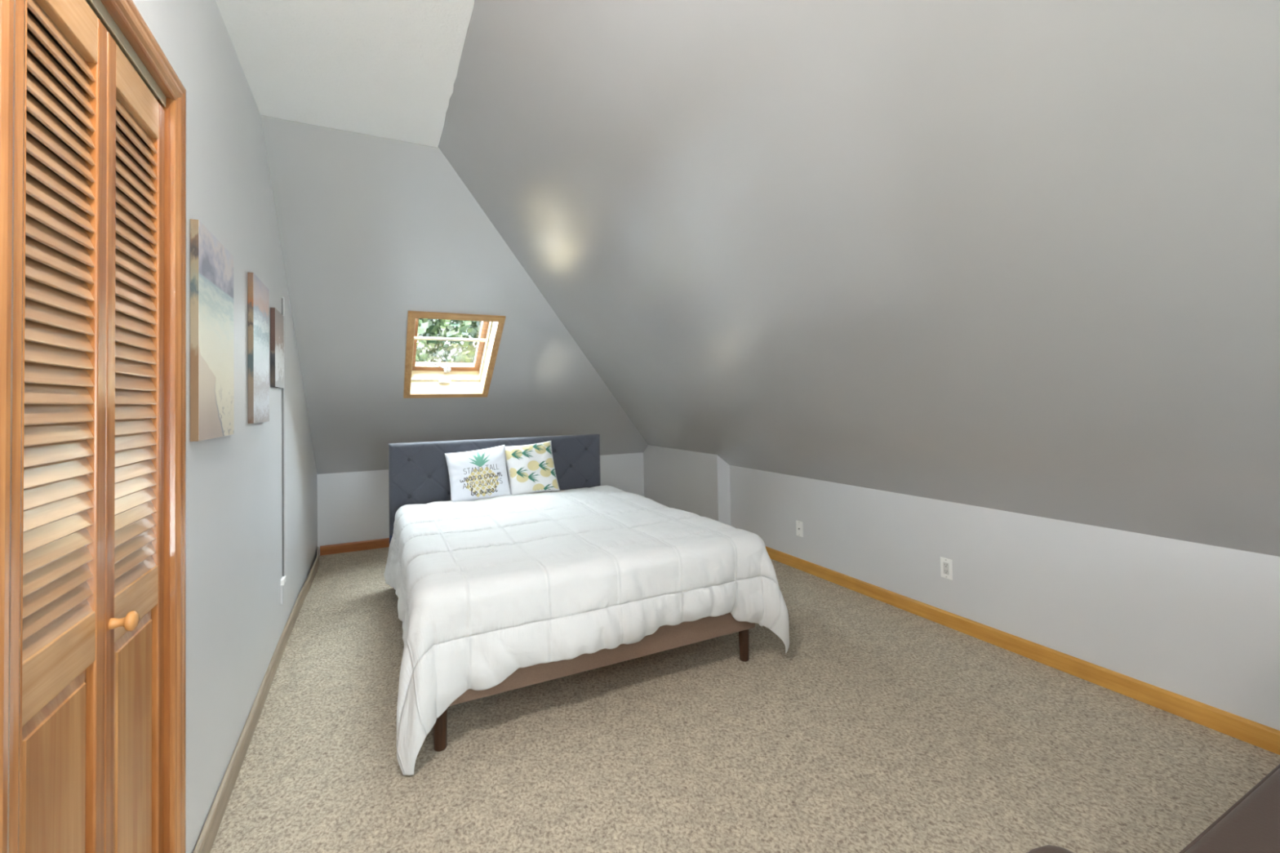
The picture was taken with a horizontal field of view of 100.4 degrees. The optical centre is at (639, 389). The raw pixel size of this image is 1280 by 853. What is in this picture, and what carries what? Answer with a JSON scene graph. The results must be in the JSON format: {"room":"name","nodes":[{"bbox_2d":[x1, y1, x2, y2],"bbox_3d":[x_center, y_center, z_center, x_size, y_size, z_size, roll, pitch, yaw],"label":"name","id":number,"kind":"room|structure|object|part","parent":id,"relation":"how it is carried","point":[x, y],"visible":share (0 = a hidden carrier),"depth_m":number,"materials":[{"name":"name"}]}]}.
{"room":"bedroom","nodes":[
{"label":"bedroom","id":0,"kind":"room"},
{"bbox_2d":[26,6,119,249],"bbox_3d":[-1.423,-0.002,0.857,0.650,2.736,1.600,0,-1,-26],"label":"wall","id":1,"kind":"structure","parent":0,"point":[28,9],"depth_m":1.57,"materials":[{"name":"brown paint"}]},
{"bbox_2d":[132,0,317,852],"bbox_3d":[-1.122,0.022,1.095,0.100,2.686,8.259,0,-1,-26],"label":"wall","id":2,"kind":"structure","parent":0,"point":[236,618],"depth_m":1.96,"materials":[{"name":"paint"}]},
{"bbox_2d":[0,0,26,852],"bbox_3d":[-0.877,0.261,0.740,0.018,2.185,0.064,0,-1,-26],"label":"trim","id":3,"kind":"structure","parent":2,"relation":"attached to","point":[13,13],"depth_m":0.74,"materials":[{"name":"brown wood"}]},
{"bbox_2d":[21,0,106,852],"bbox_3d":[-0.995,0.308,0.900,0.030,2.074,0.324,0,-1,-26],"label":"door","id":4,"kind":"structure","parent":2,"relation":"in","point":[63,757],"depth_m":0.93,"materials":[{"name":"brown wood"}]},
{"bbox_3d":[-0.984,0.868,0.888,0.020,0.715,0.248,0,-1,-26],"label":"panel","id":5,"kind":"part","parent":4,"relation":"part of","materials":[{"name":"brown wood"}]},
{"bbox_2d":[85,0,165,107],"bbox_3d":[-1.087,-0.747,1.070,0.031,0.027,0.656,0,-1,-26],"label":"door track","id":6,"kind":"object","parent":2,"relation":"attached to","point":[97,6],"visible":0.56,"depth_m":1.16,"materials":[{"name":"silver metal"}]},
{"bbox_2d":[103,31,164,852],"bbox_3d":[-1.121,0.317,1.201,0.072,2.074,0.324,0,-1,-26],"label":"door","id":7,"kind":"structure","parent":2,"relation":"in","point":[134,619],"depth_m":1.19,"materials":[{"name":"brown wood"}]},
{"bbox_3d":[-1.043,0.471,1.078,0.044,0.040,0.040,0,-1,-26],"label":"knob","id":8,"kind":"part","parent":7,"relation":"part of","materials":[{"name":"brown wood"}]},
{"bbox_3d":[-1.129,0.877,1.180,0.020,0.715,0.248,0,-1,-26],"label":"panel","id":9,"kind":"part","parent":7,"relation":"part of","materials":[{"name":"brown wood"}]},
{"bbox_2d":[100,0,186,99],"bbox_3d":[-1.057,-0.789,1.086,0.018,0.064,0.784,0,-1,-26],"label":"trim","id":10,"kind":"structure","parent":2,"relation":"attached to","point":[126,11],"depth_m":1.20,"materials":[{"name":"brown wood"}]},
{"bbox_2d":[119,97,170,852],"bbox_3d":[-1.090,0.301,1.035,0.100,2.125,0.680,0,-1,-26],"label":"trim","id":11,"kind":"structure","parent":2,"relation":"attached to","point":[167,109],"depth_m":1.35,"materials":[{"name":"brown wood"}]},
{"bbox_2d":[169,92,186,852],"bbox_3d":[-1.198,0.281,1.385,0.018,2.185,0.064,0,-1,-26],"label":"trim","id":12,"kind":"structure","parent":2,"relation":"attached to","point":[178,107],"depth_m":1.37,"materials":[{"name":"brown wood"}]},
{"bbox_2d":[190,218,233,441],"bbox_3d":[-1.353,-0.162,1.694,0.020,0.630,0.417,0,-1,-26],"label":"print","id":13,"kind":"object","parent":2,"relation":"attached to","point":[211,264],"visible":1,"depth_m":1.62},
{"bbox_2d":[193,546,319,852],"bbox_3d":[-2.012,1.385,3.066,0.041,0.083,3.728,0,-1,-26],"label":"baseboard","id":14,"kind":"structure","parent":2,"relation":"attached to","point":[206,838],"depth_m":2.05,"materials":[{"name":"brown wood"}]},
{"bbox_2d":[247,271,269,423],"bbox_3d":[-1.679,-0.165,2.351,0.020,0.622,0.362,0,-1,-26],"label":"print","id":15,"kind":"object","parent":2,"relation":"attached to","point":[258,295],"visible":1,"depth_m":2.28},
{"bbox_2d":[270,307,284,388],"bbox_3d":[-1.898,-0.206,2.791,0.020,0.396,0.282,0,-1,-26],"label":"print","id":16,"kind":"object","parent":2,"relation":"attached to","point":[277,319],"visible":1,"depth_m":2.72,"materials":[{"name":"fabric"}]},
{"bbox_2d":[280,297,285,604],"bbox_3d":[-1.980,0.329,2.957,0.016,1.690,0.095,0,-1,-26],"label":"cable cover","id":17,"kind":"object","parent":2,"relation":"attached to","point":[283,450],"visible":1,"depth_m":2.97,"materials":[{"name":"grey plastic"}]},
{"bbox_2d":[215,0,474,146],"bbox_3d":[-0.209,-1.408,0.117,0.882,0.105,5.615,0,-1,-26],"label":"ceiling","id":18,"kind":"structure","parent":0,"point":[385,68],"depth_m":2.09,"materials":[{"name":"white paint"}]},
{"bbox_2d":[317,452,644,555],"bbox_3d":[-1.330,1.110,5.569,3.495,0.721,0.100,0,-1,-26],"label":"wall","id":19,"kind":"structure","parent":0,"point":[353,506],"depth_m":4.91,"materials":[{"name":"paint"}]},
{"bbox_2d":[320,537,389,555],"bbox_3d":[-1.396,1.428,5.463,3.238,0.083,0.014,0,-1,-26],"label":"baseboard","id":20,"kind":"structure","parent":19,"relation":"attached to","point":[380,543],"depth_m":4.86,"materials":[{"name":"brown wood"}]},
{"bbox_2d":[643,444,730,525],"bbox_3d":[0.439,1.029,5.558,0.137,0.817,1.498,0,-1,-26],"label":"wall","id":21,"kind":"structure","parent":0,"point":[698,483],"depth_m":5.30,"materials":[{"name":"paint"}]},
{"bbox_2d":[209,546,1279,852],"bbox_3d":[0.169,1.396,1.703,4.335,0.080,8.379,0,-1,-26],"label":"floor","id":22,"kind":"structure","parent":0,"point":[880,726],"depth_m":1.99,"materials":[{"name":"carpet"}]},
{"bbox_2d":[388,433,755,751],"bbox_3d":[-0.620,0.882,3.271,1.620,1.046,2.123,0,-1,-26],"label":"bed","id":23,"kind":"object","parent":22,"relation":"on","point":[418,472],"visible":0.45,"depth_m":3.80,"materials":[{"name":"grey fabric"}]},
{"bbox_3d":[-0.769,1.294,2.051,0.055,0.174,0.055,0,-1,-26],"label":"leg","id":24,"kind":"part","parent":23,"relation":"part of","materials":[{"name":"brown wood"}]},
{"bbox_3d":[-1.073,0.711,4.180,1.620,0.646,0.102,0,-1,-26],"label":"headboard","id":25,"kind":"part","parent":23,"relation":"part of","materials":[{"name":"grey fabric"}]},
{"bbox_2d":[383,484,789,775],"bbox_3d":[-0.520,1.073,3.181,1.798,0.642,2.155,0,-1,-26],"label":"comforter","id":26,"kind":"object","parent":23,"relation":"on","point":[487,589],"visible":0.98,"depth_m":2.35,"materials":[{"name":"white fabric"}]},
{"bbox_2d":[444,444,511,501],"bbox_3d":[-1.190,0.624,3.934,0.460,0.396,0.188,0,-1,-26],"label":"throw pillow","id":27,"kind":"object","parent":26,"relation":"on","point":[473,475],"visible":0.99,"depth_m":3.88,"materials":[{"name":"white fabric"}]},
{"bbox_2d":[468,451,490,466],"bbox_3d":[-1.189,0.514,3.932,0.164,0.110,0.076,-1,-1,-12],"label":"print","id":28,"kind":"object","parent":27,"relation":"attached to","point":[476,459],"depth_m":3.92,"materials":[{"name":"green"}]},
{"bbox_2d":[465,466,499,497],"bbox_3d":[-1.146,0.675,3.878,0.240,0.213,0.048,0,-1,-26],"label":"print","id":29,"kind":"object","parent":27,"relation":"attached to","point":[480,482],"depth_m":3.87,"materials":[{"name":"gold fabric"}]},
{"bbox_2d":[504,440,559,495],"bbox_3d":[-0.842,0.613,4.134,0.419,0.405,0.180,0,-1,-26],"label":"throw pillow","id":30,"kind":"object","parent":26,"relation":"on","point":[531,468],"visible":1,"depth_m":4.08,"materials":[{"name":"white fabric"}]},
{"bbox_2d":[511,443,555,489],"bbox_3d":[-0.816,0.604,4.117,0.340,0.354,0.122,0,-1,-26],"label":"print","id":31,"kind":"object","parent":30,"relation":"attached to","point":[533,468],"depth_m":4.09,"materials":[{"name":"multicoloured"}]},
{"bbox_3d":[-0.109,1.109,2.355,1.520,0.188,0.043,0,-1,-26],"label":"foot rail","id":32,"kind":"part","parent":23,"relation":"part of","materials":[{"name":"brown wood"}]},
{"bbox_3d":[0.527,1.285,2.703,0.055,0.174,0.055,0,-1,-26],"label":"leg","id":33,"kind":"part","parent":23,"relation":"part of","materials":[{"name":"brown wood"}]},
{"bbox_2d":[1027,764,1279,852],"bbox_3d":[1.569,0.879,0.778,1.935,0.860,1.008,0,-1,-26],"label":"sofa","id":34,"kind":"object","parent":22,"relation":"on","point":[1251,824],"visible":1,"depth_m":1.06,"materials":[{"name":"fabric"}]},
{"bbox_3d":[0.802,0.975,0.417,0.240,0.520,0.968,0,-1,-26],"label":"armrest","id":35,"kind":"part","parent":34,"relation":"part of","materials":[{"name":"brown fabric"}]},
{"bbox_2d":[1184,768,1279,852],"bbox_3d":[1.528,0.935,0.861,1.445,0.152,0.716,0,-1,-26],"label":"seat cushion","id":36,"kind":"object","parent":34,"relation":"on","point":[1251,824],"depth_m":1.06,"materials":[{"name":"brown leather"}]},
{"bbox_2d":[260,0,1279,556],"bbox_3d":[0.461,-0.386,1.899,3.455,2.052,8.269,0,-1,-26],"label":"sloped ceiling","id":37,"kind":"structure","parent":0,"point":[1019,256],"depth_m":1.86,"materials":[{"name":"paint"}]},
{"bbox_2d":[403,311,505,398],"bbox_3d":[-1.474,-0.336,4.154,0.655,0.797,0.911,0,-1,-26],"label":"window","id":38,"kind":"structure","parent":37,"relation":"in","point":[421,380],"depth_m":4.34,"materials":[{"name":"brown wood"}]},
{"bbox_3d":[-1.652,-0.176,4.446,0.153,0.073,0.070,0,-2,-43],"label":"crank handle","id":39,"kind":"part","parent":38,"relation":"part of","materials":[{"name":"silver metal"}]},
{"bbox_3d":[-1.515,-0.440,4.235,0.561,0.551,0.706,0,-1,-26],"label":"sash","id":40,"kind":"part","parent":38,"relation":"part of","materials":[{"name":"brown wood"}]},
{"bbox_3d":[-1.480,-0.343,4.166,0.561,0.527,0.688,0,-1,-26],"label":"screen frame","id":41,"kind":"part","parent":38,"relation":"part of","materials":[{"name":"beige metal"}]},
{"bbox_2d":[729,465,1279,730],"bbox_3d":[2.038,0.984,2.606,0.100,0.714,8.209,0,-1,-26],"label":"wall","id":42,"kind":"structure","parent":0,"point":[1196,621],"depth_m":2.53,"materials":[{"name":"paint"}]},
{"bbox_2d":[795,520,803,537],"bbox_3d":[1.228,1.077,4.111,0.012,0.116,0.071,0,-1,-26],"label":"plate","id":43,"kind":"object","parent":42,"relation":"attached to","point":[799,526],"visible":1,"depth_m":4.11,"materials":[{"name":"white plastic"}]},
{"bbox_2d":[940,556,952,580],"bbox_3d":[1.755,1.028,3.054,0.008,0.116,0.071,0,-1,-26],"label":"power outlet","id":44,"kind":"object","parent":42,"relation":"attached to","point":[946,565],"visible":1,"depth_m":3.05,"materials":[{"name":"white plastic"}]},
{"bbox_2d":[942,561,949,575],"bbox_3d":[1.753,1.028,3.053,0.003,0.067,0.033,0,-1,-26],"label":"receptacle","id":45,"kind":"object","parent":44,"relation":"attached to","point":[945,564],"depth_m":3.05,"materials":[{"name":"white plastic"}]},
{"bbox_2d":[765,546,1279,755],"bbox_3d":[2.314,1.279,1.925,0.014,0.083,6.661,0,-1,-26],"label":"baseboard","id":46,"kind":"structure","parent":42,"relation":"attached to","point":[1267,738],"depth_m":2.50,"materials":[{"name":"brown wood"}]},
{"label":"outside","id":47,"kind":"structure","parent":0,"visible":0},
{"bbox_3d":[-4.775,5.155,8.635,80.000,0.100,100.000,0,-1,-26],"label":"ground","id":48,"kind":"structure","parent":47,"visible":0},
{"bbox_2d":[415,318,481,362],"bbox_3d":[-3.587,0.965,10.331,5.614,8.310,5.366,0,-1,-26],"label":"tree","id":49,"kind":"object","parent":48,"relation":"on","point":[427,327],"visible":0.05,"depth_m":8.72,"materials":[{"name":"green plant"}]}
]}

